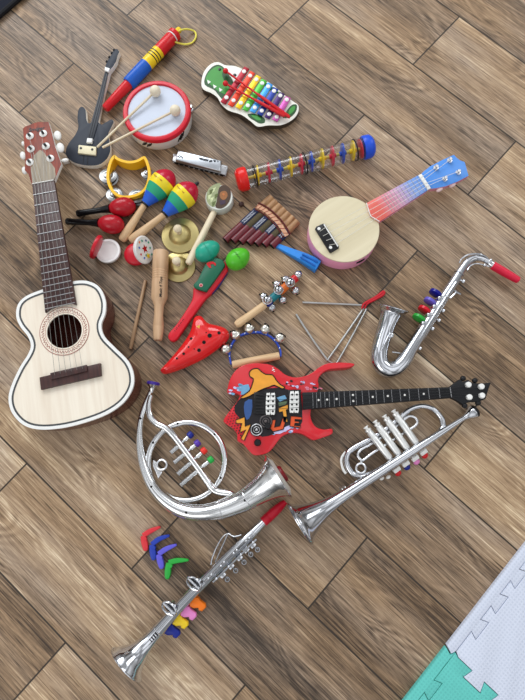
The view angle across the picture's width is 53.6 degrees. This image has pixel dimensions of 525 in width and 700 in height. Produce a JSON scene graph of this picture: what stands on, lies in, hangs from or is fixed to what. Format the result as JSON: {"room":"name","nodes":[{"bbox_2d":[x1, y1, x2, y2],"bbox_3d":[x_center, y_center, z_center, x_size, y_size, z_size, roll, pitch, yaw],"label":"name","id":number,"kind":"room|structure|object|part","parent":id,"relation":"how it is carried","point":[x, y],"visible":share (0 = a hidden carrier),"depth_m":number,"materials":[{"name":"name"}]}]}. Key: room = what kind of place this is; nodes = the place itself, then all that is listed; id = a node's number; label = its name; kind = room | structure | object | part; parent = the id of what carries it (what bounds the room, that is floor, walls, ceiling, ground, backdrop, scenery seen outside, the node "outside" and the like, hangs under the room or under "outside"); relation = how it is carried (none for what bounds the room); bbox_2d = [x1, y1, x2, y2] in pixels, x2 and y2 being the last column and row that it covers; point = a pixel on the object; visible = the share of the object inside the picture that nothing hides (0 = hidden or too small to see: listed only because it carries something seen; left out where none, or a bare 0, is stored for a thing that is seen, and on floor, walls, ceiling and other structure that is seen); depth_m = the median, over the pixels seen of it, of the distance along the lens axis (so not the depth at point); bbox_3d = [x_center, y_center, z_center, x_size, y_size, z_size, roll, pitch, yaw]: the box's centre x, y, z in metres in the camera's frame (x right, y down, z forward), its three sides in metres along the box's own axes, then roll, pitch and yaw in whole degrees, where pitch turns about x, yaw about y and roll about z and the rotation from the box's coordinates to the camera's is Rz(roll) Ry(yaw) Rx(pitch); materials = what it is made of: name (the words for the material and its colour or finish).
{"room":"children's playroom","nodes":[
{"label":"children's playroom","id":0,"kind":"room"},
{"bbox_2d":[0,0,524,699],"bbox_3d":[0.010,0.213,1.071,6.400,0.001,6.400,42,82,8],"label":"floor","id":1,"kind":"structure","parent":0,"point":[361,612],"depth_m":1.11,"materials":[{"name":"brown wood"}]},
{"bbox_2d":[0,0,20,18],"bbox_3d":[-0.846,-1.036,1.321,0.625,0.014,0.776,40,82,8],"label":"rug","id":2,"kind":"object","parent":1,"relation":"on","point":[6,6],"visible":1,"depth_m":1.28,"materials":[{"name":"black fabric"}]},
{"bbox_2d":[8,122,141,430],"bbox_3d":[-0.432,-0.180,1.111,0.251,0.084,0.692,-11,79,-2],"label":"acoustic guitar","id":3,"kind":"object","parent":1,"relation":"on","point":[90,381],"visible":1,"depth_m":1.05,"materials":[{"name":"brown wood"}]},
{"bbox_2d":[26,132,33,139],"bbox_3d":[-0.517,-0.475,1.156,0.017,0.002,0.017,-11,79,-2],"label":"washer","id":4,"kind":"object","parent":3,"relation":"in","point":[29,135],"depth_m":1.15,"materials":[{"name":"plastic"}]},
{"bbox_2d":[27,145,34,151],"bbox_3d":[-0.510,-0.442,1.144,0.017,0.002,0.017,-11,79,-2],"label":"washer","id":5,"kind":"object","parent":3,"relation":"in","point":[30,148],"depth_m":1.14,"materials":[{"name":"plastic"}]},
{"bbox_2d":[39,130,46,136],"bbox_3d":[-0.488,-0.482,1.158,0.017,0.002,0.017,-11,79,-2],"label":"washer","id":6,"kind":"object","parent":3,"relation":"in","point":[42,133],"depth_m":1.16,"materials":[{"name":"plastic"}]},
{"bbox_2d":[43,142,49,149],"bbox_3d":[-0.477,-0.449,1.147,0.017,0.002,0.017,-11,79,-2],"label":"washer","id":7,"kind":"object","parent":3,"relation":"in","point":[46,145],"depth_m":1.14,"materials":[{"name":"plastic"}]},
{"bbox_2d":[46,155,53,161],"bbox_3d":[-0.463,-0.418,1.136,0.017,0.002,0.017,-11,79,-2],"label":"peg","id":8,"kind":"object","parent":3,"relation":"in","point":[49,158],"depth_m":1.13,"materials":[{"name":"plastic"}]},
{"bbox_2d":[64,49,120,168],"bbox_3d":[-0.380,-0.571,1.221,0.104,0.019,0.313,11,79,3],"label":"guitar","id":9,"kind":"object","parent":1,"relation":"on","point":[82,151],"visible":0.98,"depth_m":1.20,"materials":[{"name":"black wood"}]},
{"bbox_2d":[65,214,124,233],"bbox_3d":[-0.373,-0.281,1.151,0.136,0.042,0.042,4,79,1],"label":"maraca","id":10,"kind":"object","parent":1,"relation":"on","point":[111,224],"visible":1,"depth_m":1.14,"materials":[{"name":"red plastic"}]},
{"bbox_3d":[-0.400,-0.285,1.157,0.082,0.031,0.020,7,79,2],"label":"handle","id":11,"kind":"part","parent":10,"relation":"part of","materials":[{"name":"black plastic"}]},
{"bbox_2d":[89,235,120,263],"bbox_3d":[-0.344,-0.220,1.133,0.059,0.054,0.060,21,80,5],"label":"castanet","id":12,"kind":"object","parent":1,"relation":"on","point":[107,251],"visible":1,"depth_m":1.15,"materials":[{"name":"red paint"}]},
{"bbox_2d":[76,197,135,216],"bbox_3d":[-0.350,-0.312,1.156,0.137,0.043,0.043,-8,79,-1],"label":"maraca","id":13,"kind":"object","parent":1,"relation":"on","point":[121,206],"visible":1,"depth_m":1.15,"materials":[{"name":"red plastic"}]},
{"bbox_3d":[-0.378,-0.311,1.162,0.081,0.031,0.020,-4,79,0],"label":"handle","id":14,"kind":"part","parent":13,"relation":"part of","materials":[{"name":"black plastic"}]},
{"bbox_2d":[99,155,153,205],"bbox_3d":[-0.307,-0.383,1.177,0.124,0.029,0.115,-3,79,0],"label":"tambourine","id":15,"kind":"object","parent":1,"relation":"on","point":[109,177],"visible":0.87,"depth_m":1.17,"materials":[{"name":"yellow plastic"},{"name":"steel"}]},
{"bbox_2d":[129,280,146,348],"bbox_3d":[-0.270,-0.078,1.127,0.008,0.008,0.156,9,79,2],"label":"stick","id":16,"kind":"object","parent":1,"relation":"on","point":[144,281],"visible":1,"depth_m":1.12,"materials":[{"name":"brown wood"}]},
{"bbox_2d":[124,236,152,265],"bbox_3d":[-0.272,-0.214,1.134,0.067,0.056,0.060,-22,79,-4],"label":"castanet","id":17,"kind":"object","parent":1,"relation":"on","point":[139,252],"visible":0.99,"depth_m":1.14,"materials":[{"name":"red paint"}]},
{"bbox_2d":[119,169,175,241],"bbox_3d":[-0.256,-0.321,1.153,0.057,0.057,0.192,31,81,6],"label":"maraca","id":18,"kind":"object","parent":1,"relation":"on","point":[161,183],"visible":1,"depth_m":1.15,"materials":[{"name":"beech"},{"name":"multicoloured glossy painted plastic"}]},
{"bbox_3d":[-0.288,-0.283,1.157,0.021,0.029,0.098,31,81,6],"label":"handle","id":19,"kind":"part","parent":18,"relation":"part of","materials":[{"name":"brown wood"}]},
{"bbox_2d":[102,27,196,111],"bbox_3d":[-0.265,-0.670,1.234,0.059,0.032,0.299,37,81,7],"label":"whistle","id":20,"kind":"object","parent":1,"relation":"on","point":[163,46],"visible":1,"depth_m":1.22,"materials":[{"name":"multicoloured plastic"}]},
{"bbox_2d":[141,526,160,550],"bbox_3d":[-0.228,0.370,1.036,0.027,0.011,0.055,29,80,6],"label":"key","id":21,"kind":"object","parent":1,"relation":"on","point":[144,541],"visible":1,"depth_m":1.03,"materials":[{"name":"red plastic"}]},
{"bbox_3d":[-0.221,0.361,1.037,0.037,0.011,0.011,-26,80,-4],"label":"lever","id":22,"kind":"part","parent":21,"relation":"part of","materials":[{"name":"red plastic"}]},
{"bbox_2d":[123,81,194,149],"bbox_3d":[-0.238,-0.542,1.202,0.162,0.042,0.156,0,79,1],"label":"drum","id":23,"kind":"object","parent":1,"relation":"on","point":[169,131],"visible":0.97,"depth_m":1.19,"materials":[{"name":"white plastic"}]},
{"bbox_2d":[97,85,160,147],"bbox_3d":[-0.300,-0.525,1.173,0.027,0.032,0.196,41,82,8],"label":"mallet","id":24,"kind":"object","parent":23,"relation":"on","point":[155,91],"visible":1,"depth_m":1.18,"materials":[{"name":"wood"}]},
{"bbox_2d":[102,104,180,148],"bbox_3d":[-0.271,-0.497,1.166,0.196,0.029,0.025,-30,80,-5],"label":"mallet","id":25,"kind":"object","parent":23,"relation":"on","point":[175,110],"visible":1,"depth_m":1.17,"materials":[{"name":"beige wood"}]},
{"bbox_2d":[149,534,169,559],"bbox_3d":[-0.210,0.387,1.032,0.026,0.011,0.057,30,81,6],"label":"key","id":26,"kind":"object","parent":1,"relation":"on","point":[152,548],"visible":1,"depth_m":1.03,"materials":[{"name":"blue plastic"}]},
{"bbox_3d":[-0.204,0.376,1.034,0.038,0.011,0.012,-31,80,-5],"label":"lever","id":27,"kind":"part","parent":26,"relation":"part of","materials":[{"name":"blue plastic"}]},
{"bbox_2d":[151,249,168,340],"bbox_3d":[-0.222,-0.118,1.121,0.035,0.036,0.200,0,79,0],"label":"clapper","id":28,"kind":"object","parent":1,"relation":"on","point":[159,287],"visible":1,"depth_m":1.11,"materials":[{"name":"brown wood"}]},
{"bbox_2d":[128,181,198,242],"bbox_3d":[-0.216,-0.305,1.150,0.202,0.056,0.056,-42,81,-7],"label":"maraca","id":29,"kind":"object","parent":1,"relation":"on","point":[184,195],"visible":1,"depth_m":1.14,"materials":[{"name":"beech"},{"name":"multicoloured glossy painted plastic"}]},
{"bbox_3d":[-0.256,-0.272,1.154,0.099,0.029,0.021,-39,81,-7],"label":"handle","id":30,"kind":"part","parent":29,"relation":"part of","materials":[{"name":"brown wood"}]},
{"bbox_2d":[156,544,176,568],"bbox_3d":[-0.195,0.403,1.029,0.027,0.011,0.055,30,81,6],"label":"key","id":31,"kind":"object","parent":1,"relation":"on","point":[159,557],"visible":1,"depth_m":1.02,"materials":[{"name":"purple plastic"}]},
{"bbox_3d":[-0.189,0.393,1.030,0.039,0.011,0.011,-31,80,-5],"label":"lever","id":32,"kind":"part","parent":31,"relation":"part of","materials":[{"name":"purple plastic"}]},
{"bbox_2d":[165,558,188,578],"bbox_3d":[-0.175,0.423,1.024,0.056,0.011,0.028,-40,81,-7],"label":"key","id":33,"kind":"object","parent":1,"relation":"on","point":[168,567],"visible":1,"depth_m":1.02,"materials":[{"name":"green plastic"}]},
{"bbox_3d":[-0.166,0.416,1.026,0.039,0.011,0.011,-8,79,-1],"label":"lever","id":34,"kind":"part","parent":33,"relation":"part of","materials":[{"name":"green plastic"}]},
{"bbox_2d":[161,218,198,252],"bbox_3d":[-0.184,-0.260,1.141,0.085,0.044,0.085,-18,79,-3],"label":"cymbal","id":35,"kind":"object","parent":1,"relation":"on","point":[179,235],"visible":0.96,"depth_m":1.15,"materials":[{"name":"gold metal"}]},
{"bbox_3d":[-0.184,-0.261,1.132,0.018,0.026,0.018,-18,79,-3],"label":"knob","id":36,"kind":"part","parent":35,"relation":"part of","materials":[{"name":"beige wood"}]},
{"bbox_2d":[168,252,195,281],"bbox_3d":[-0.185,-0.188,1.130,0.073,0.044,0.073,-34,80,-6],"label":"cymbal","id":37,"kind":"object","parent":1,"relation":"on","point":[178,270],"visible":0.91,"depth_m":1.14,"materials":[{"name":"gold metal"}]},
{"bbox_3d":[-0.185,-0.190,1.121,0.018,0.026,0.018,-34,80,-6],"label":"knob","id":38,"kind":"part","parent":37,"relation":"part of","materials":[{"name":"beige wood"}]},
{"bbox_2d":[160,316,228,373],"bbox_3d":[-0.140,0.004,1.096,0.088,0.034,0.150,30,81,6],"label":"ocarina","id":39,"kind":"object","parent":1,"relation":"on","point":[204,338],"visible":1,"depth_m":1.09,"materials":[{"name":"red plastic"}]},
{"bbox_2d":[168,258,228,341],"bbox_3d":[-0.147,-0.112,1.122,0.053,0.024,0.210,34,81,7],"label":"castanet clapper","id":40,"kind":"object","parent":1,"relation":"on","point":[215,270],"visible":1,"depth_m":1.12,"materials":[{"name":"red plastic"}]},
{"bbox_3d":[-0.117,-0.164,1.126,0.040,0.008,0.084,34,81,7],"label":"lid","id":41,"kind":"part","parent":40,"relation":"part of","materials":[{"name":"green plastic"}]},
{"bbox_3d":[-0.091,-0.148,1.138,0.006,0.006,0.067,33,81,7],"label":"plate","id":42,"kind":"part","parent":40,"relation":"part of","materials":[{"name":"red plastic"}]},
{"bbox_2d":[111,500,286,682],"bbox_3d":[-0.104,0.440,0.981,0.419,0.079,0.083,-43,81,-7],"label":"clarinet","id":43,"kind":"object","parent":1,"relation":"on","point":[131,658],"visible":1,"depth_m":0.98,"materials":[{"name":"silver metal"}]},
{"bbox_2d":[165,602,174,610],"bbox_3d":[-0.174,0.483,0.977,0.020,0.013,0.022,-43,81,-7],"label":"cup","id":44,"kind":"object","parent":43,"relation":"on","point":[169,606],"depth_m":0.97,"materials":[{"name":"silver metal"}]},
{"bbox_2d":[189,577,198,586],"bbox_3d":[-0.129,0.440,0.985,0.020,0.013,0.022,-43,81,-7],"label":"cup","id":45,"kind":"object","parent":43,"relation":"on","point":[194,581],"depth_m":0.98,"materials":[{"name":"silver metal"}]},
{"bbox_3d":[-0.067,0.402,1.000,0.118,0.011,0.007,-43,81,-7],"label":"key rod","id":46,"kind":"part","parent":43,"relation":"part of","materials":[{"name":"silver metal"}]},
{"bbox_3d":[-0.061,0.396,1.001,0.117,0.011,0.006,-42,81,-7],"label":"key rod","id":47,"kind":"part","parent":43,"relation":"part of","materials":[{"name":"silver metal"}]},
{"bbox_3d":[-0.053,0.404,0.999,0.114,0.011,0.007,-43,81,-7],"label":"key rod","id":48,"kind":"part","parent":43,"relation":"part of","materials":[{"name":"silver metal"}]},
{"bbox_2d":[173,151,227,176],"bbox_3d":[-0.144,-0.427,1.190,0.130,0.020,0.031,14,79,3],"label":"harmonica","id":49,"kind":"object","parent":1,"relation":"on","point":[201,163],"visible":1,"depth_m":1.18,"materials":[{"name":"metal"}]},
{"bbox_2d":[195,240,219,262],"bbox_3d":[-0.120,-0.216,1.135,0.059,0.046,0.046,-32,80,-6],"label":"shaker","id":50,"kind":"object","parent":1,"relation":"on","point":[205,251],"visible":1,"depth_m":1.12,"materials":[{"name":"teal plastic"}]},
{"bbox_2d":[136,381,291,521],"bbox_3d":[-0.132,0.233,1.018,0.375,0.095,0.197,33,81,7],"label":"french horn","id":51,"kind":"object","parent":1,"relation":"on","point":[269,483],"visible":1,"depth_m":1.03,"materials":[{"name":"silver metal"}]},
{"bbox_3d":[0.034,0.244,1.014,0.007,0.090,0.090,-33,80,-6],"label":"bell plate","id":52,"kind":"part","parent":51,"relation":"part of","materials":[{"name":"silver metal"}]},
{"bbox_2d":[186,183,243,264],"bbox_3d":[-0.113,-0.271,1.150,0.084,0.037,0.203,22,80,5],"label":"drum","id":53,"kind":"object","parent":1,"relation":"on","point":[219,200],"visible":1,"depth_m":1.15,"materials":[{"name":"beige wood"}]},
{"bbox_2d":[226,248,249,270],"bbox_3d":[-0.053,-0.198,1.129,0.056,0.048,0.048,-37,81,-6],"label":"shaker","id":54,"kind":"object","parent":1,"relation":"on","point":[237,259],"visible":1,"depth_m":1.11,"materials":[{"name":"plastic"}]},
{"bbox_2d":[201,62,298,129],"bbox_3d":[-0.035,-0.595,1.220,0.247,0.021,0.115,34,81,7],"label":"crocodile xylophone","id":55,"kind":"object","parent":1,"relation":"on","point":[234,103],"visible":1,"depth_m":1.21,"materials":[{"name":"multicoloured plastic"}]},
{"bbox_2d":[223,81,284,116],"bbox_3d":[-0.021,-0.580,1.202,0.168,0.012,0.013,32,81,6],"label":"mallet","id":56,"kind":"object","parent":55,"relation":"on","point":[225,83],"visible":1,"depth_m":1.20,"materials":[{"name":"red plastic"}]},
{"bbox_3d":[-0.015,-0.539,1.206,0.025,0.001,0.009,34,81,7],"label":"printed leg","id":57,"kind":"part","parent":55,"relation":"part of","materials":[{"name":"green paint"}]},
{"bbox_3d":[-0.014,-0.538,1.206,0.044,0.001,0.019,24,80,5],"label":"printed leg","id":58,"kind":"part","parent":55,"relation":"part of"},
{"bbox_2d":[223,68,290,117],"bbox_3d":[-0.014,-0.595,1.205,0.199,0.012,0.013,39,82,8],"label":"mallet","id":59,"kind":"object","parent":55,"relation":"on","point":[225,70],"visible":1,"depth_m":1.20,"materials":[{"name":"red plastic"}]},
{"bbox_2d":[219,323,285,367],"bbox_3d":[-0.021,-0.015,1.106,0.144,0.024,0.092,-11,79,-2],"label":"bells","id":60,"kind":"object","parent":1,"relation":"on","point":[265,329],"visible":1,"depth_m":1.10,"materials":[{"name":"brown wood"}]},
{"bbox_2d":[222,195,299,248],"bbox_3d":[-0.001,-0.264,1.156,0.146,0.020,0.104,-44,82,-8],"label":"flute","id":61,"kind":"object","parent":1,"relation":"on","point":[268,223],"visible":1,"depth_m":1.15,"materials":[{"name":"brown wood"}]},
{"bbox_3d":[0.023,-0.290,1.153,0.028,0.003,0.103,-43,81,-7],"label":"lashing cord","id":62,"kind":"part","parent":61,"relation":"part of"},
{"bbox_2d":[234,271,302,327],"bbox_3d":[0.015,-0.110,1.115,0.186,0.040,0.057,-37,81,-6],"label":"bells","id":63,"kind":"object","parent":1,"relation":"on","point":[268,300],"visible":1,"depth_m":1.11,"materials":[{"name":"brown wood"}]},
{"bbox_3d":[-0.026,-0.075,1.115,0.079,0.023,0.018,-35,81,-6],"label":"handle","id":64,"kind":"part","parent":63,"relation":"part of","materials":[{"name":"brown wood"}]},
{"bbox_2d":[276,244,320,272],"bbox_3d":[0.075,-0.209,1.141,0.108,0.024,0.028,29,80,6],"label":"whistle","id":65,"kind":"object","parent":1,"relation":"on","point":[312,263],"visible":1,"depth_m":1.14,"materials":[{"name":"blue plastic"}]},
{"bbox_2d":[234,134,375,191],"bbox_3d":[0.096,-0.419,1.166,0.319,0.052,0.054,-16,79,-3],"label":"rainmaker","id":66,"kind":"object","parent":1,"relation":"on","point":[366,146],"visible":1,"depth_m":1.16,"materials":[{"name":"clear acrylic"},{"name":"red plastic"},{"name":"blue plastic"}]},
{"bbox_3d":[0.096,-0.419,1.166,0.268,0.007,0.007,-15,79,-2],"label":"rod","id":67,"kind":"part","parent":66,"relation":"part of","materials":[{"name":"clear plastic"}]},
{"bbox_2d":[295,290,385,360],"bbox_3d":[0.163,-0.090,1.123,0.202,0.012,0.130,-44,82,-8],"label":"triangle","id":68,"kind":"object","parent":1,"relation":"on","point":[382,293],"visible":1,"depth_m":1.12,"materials":[{"name":"metal"}]},
{"bbox_3d":[0.144,-0.071,1.122,0.148,0.006,0.130,-44,82,-8],"label":"rod","id":69,"kind":"part","parent":68,"relation":"part of","materials":[{"name":"metal"}]},
{"bbox_2d":[328,309,366,362],"bbox_3d":[0.188,-0.027,1.112,0.020,0.006,0.144,36,81,7],"label":"triangle beater","id":70,"kind":"object","parent":1,"relation":"on","point":[362,316],"visible":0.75,"depth_m":1.11,"materials":[{"name":"metal"}]},
{"bbox_2d":[224,362,490,454],"bbox_3d":[0.192,0.101,1.066,0.547,0.050,0.187,-5,79,-1],"label":"electric guitar","id":71,"kind":"object","parent":1,"relation":"on","point":[271,405],"visible":1,"depth_m":1.05,"materials":[{"name":"red plastic"}]},
{"bbox_3d":[-0.010,0.184,1.036,0.015,0.012,0.015,-5,79,-1],"label":"knob","id":72,"kind":"part","parent":71,"relation":"part of","materials":[{"name":"black plastic"}]},
{"bbox_3d":[0.012,0.126,1.053,0.138,0.001,0.096,-5,79,-1],"label":"printed panel","id":73,"kind":"part","parent":71,"relation":"part of","materials":[{"name":"black plastic"}]},
{"bbox_3d":[0.011,0.153,1.042,0.014,0.012,0.014,-5,79,-1],"label":"knob","id":74,"kind":"part","parent":71,"relation":"part of","materials":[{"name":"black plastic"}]},
{"bbox_3d":[0.016,0.108,1.055,0.025,0.004,0.049,1,79,1],"label":"pickup frame","id":75,"kind":"part","parent":71,"relation":"part of","materials":[{"name":"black plastic"}]},
{"bbox_3d":[0.065,0.105,1.055,0.026,0.004,0.049,1,79,1],"label":"pickup frame","id":76,"kind":"part","parent":71,"relation":"part of","materials":[{"name":"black plastic"}]},
{"bbox_3d":[0.415,0.070,1.049,0.012,0.008,0.012,-5,79,-1],"label":"string post","id":77,"kind":"part","parent":71,"relation":"part of","materials":[{"name":"white plastic"}]},
{"bbox_3d":[0.415,0.095,1.044,0.011,0.008,0.012,-5,79,-1],"label":"string post","id":78,"kind":"part","parent":71,"relation":"part of","materials":[{"name":"white plastic"}]},
{"bbox_3d":[0.441,0.091,1.044,0.011,0.008,0.012,-5,79,-1],"label":"string post","id":79,"kind":"part","parent":71,"relation":"part of","materials":[{"name":"white plastic"}]},
{"bbox_3d":[0.441,0.074,1.048,0.012,0.008,0.012,-5,79,-1],"label":"string post","id":80,"kind":"part","parent":71,"relation":"part of","materials":[{"name":"white plastic"}]},
{"bbox_2d":[287,403,479,545],"bbox_3d":[0.236,0.205,1.020,0.432,0.094,0.122,-34,80,-6],"label":"trumpet","id":81,"kind":"object","parent":1,"relation":"on","point":[310,517],"visible":1,"depth_m":1.04,"materials":[{"name":"silver metal"}]},
{"bbox_2d":[307,155,468,268],"bbox_3d":[0.275,-0.320,1.145,0.389,0.058,0.154,-32,80,-6],"label":"banjo","id":82,"kind":"object","parent":1,"relation":"on","point":[343,231],"visible":0.99,"depth_m":1.12,"materials":[{"name":"pink paint"}]},
{"bbox_2d":[402,645,454,699],"bbox_3d":[0.186,0.765,0.954,0.034,0.010,0.528,42,82,8],"label":"border strip","id":83,"kind":"object","parent":1,"relation":"on","point":[426,684],"visible":1,"depth_m":0.98,"materials":[{"name":"green plastic"}]},
{"bbox_2d":[370,253,519,377],"bbox_3d":[0.362,-0.099,1.096,0.379,0.066,0.148,-37,81,-6],"label":"saxophone","id":84,"kind":"object","parent":1,"relation":"on","point":[390,316],"visible":1,"depth_m":1.08,"materials":[{"name":"silver metal"}]},
{"bbox_3d":[0.366,-0.094,1.098,0.026,0.017,0.018,18,80,4],"label":"key stem","id":85,"kind":"part","parent":84,"relation":"part of","materials":[{"name":"silver metal"}]},
{"bbox_3d":[0.355,-0.066,1.088,0.005,0.008,0.197,34,81,7],"label":"key rod","id":86,"kind":"part","parent":84,"relation":"part of","materials":[{"name":"silver metal"}]},
{"bbox_3d":[0.379,-0.112,1.101,0.026,0.017,0.018,18,80,4],"label":"key stem","id":87,"kind":"part","parent":84,"relation":"part of","materials":[{"name":"silver metal"}]},
{"bbox_3d":[0.372,-0.077,1.097,0.004,0.007,0.190,33,81,7],"label":"key rod","id":88,"kind":"part","parent":84,"relation":"part of","materials":[{"name":"silver metal"}]},
{"bbox_2d":[419,562,524,699],"bbox_3d":[0.764,0.694,0.963,0.753,0.010,1.412,42,82,8],"label":"play mat","id":89,"kind":"object","parent":1,"relation":"on","point":[496,657],"depth_m":0.98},
{"bbox_2d":[445,541,524,652],"bbox_3d":[0.660,0.254,1.051,0.036,0.010,0.892,42,82,8],"label":"border strip","id":90,"kind":"object","parent":1,"relation":"on","point":[473,623],"visible":1,"depth_m":1.00,"materials":[{"name":"white plastic"}]}
]}

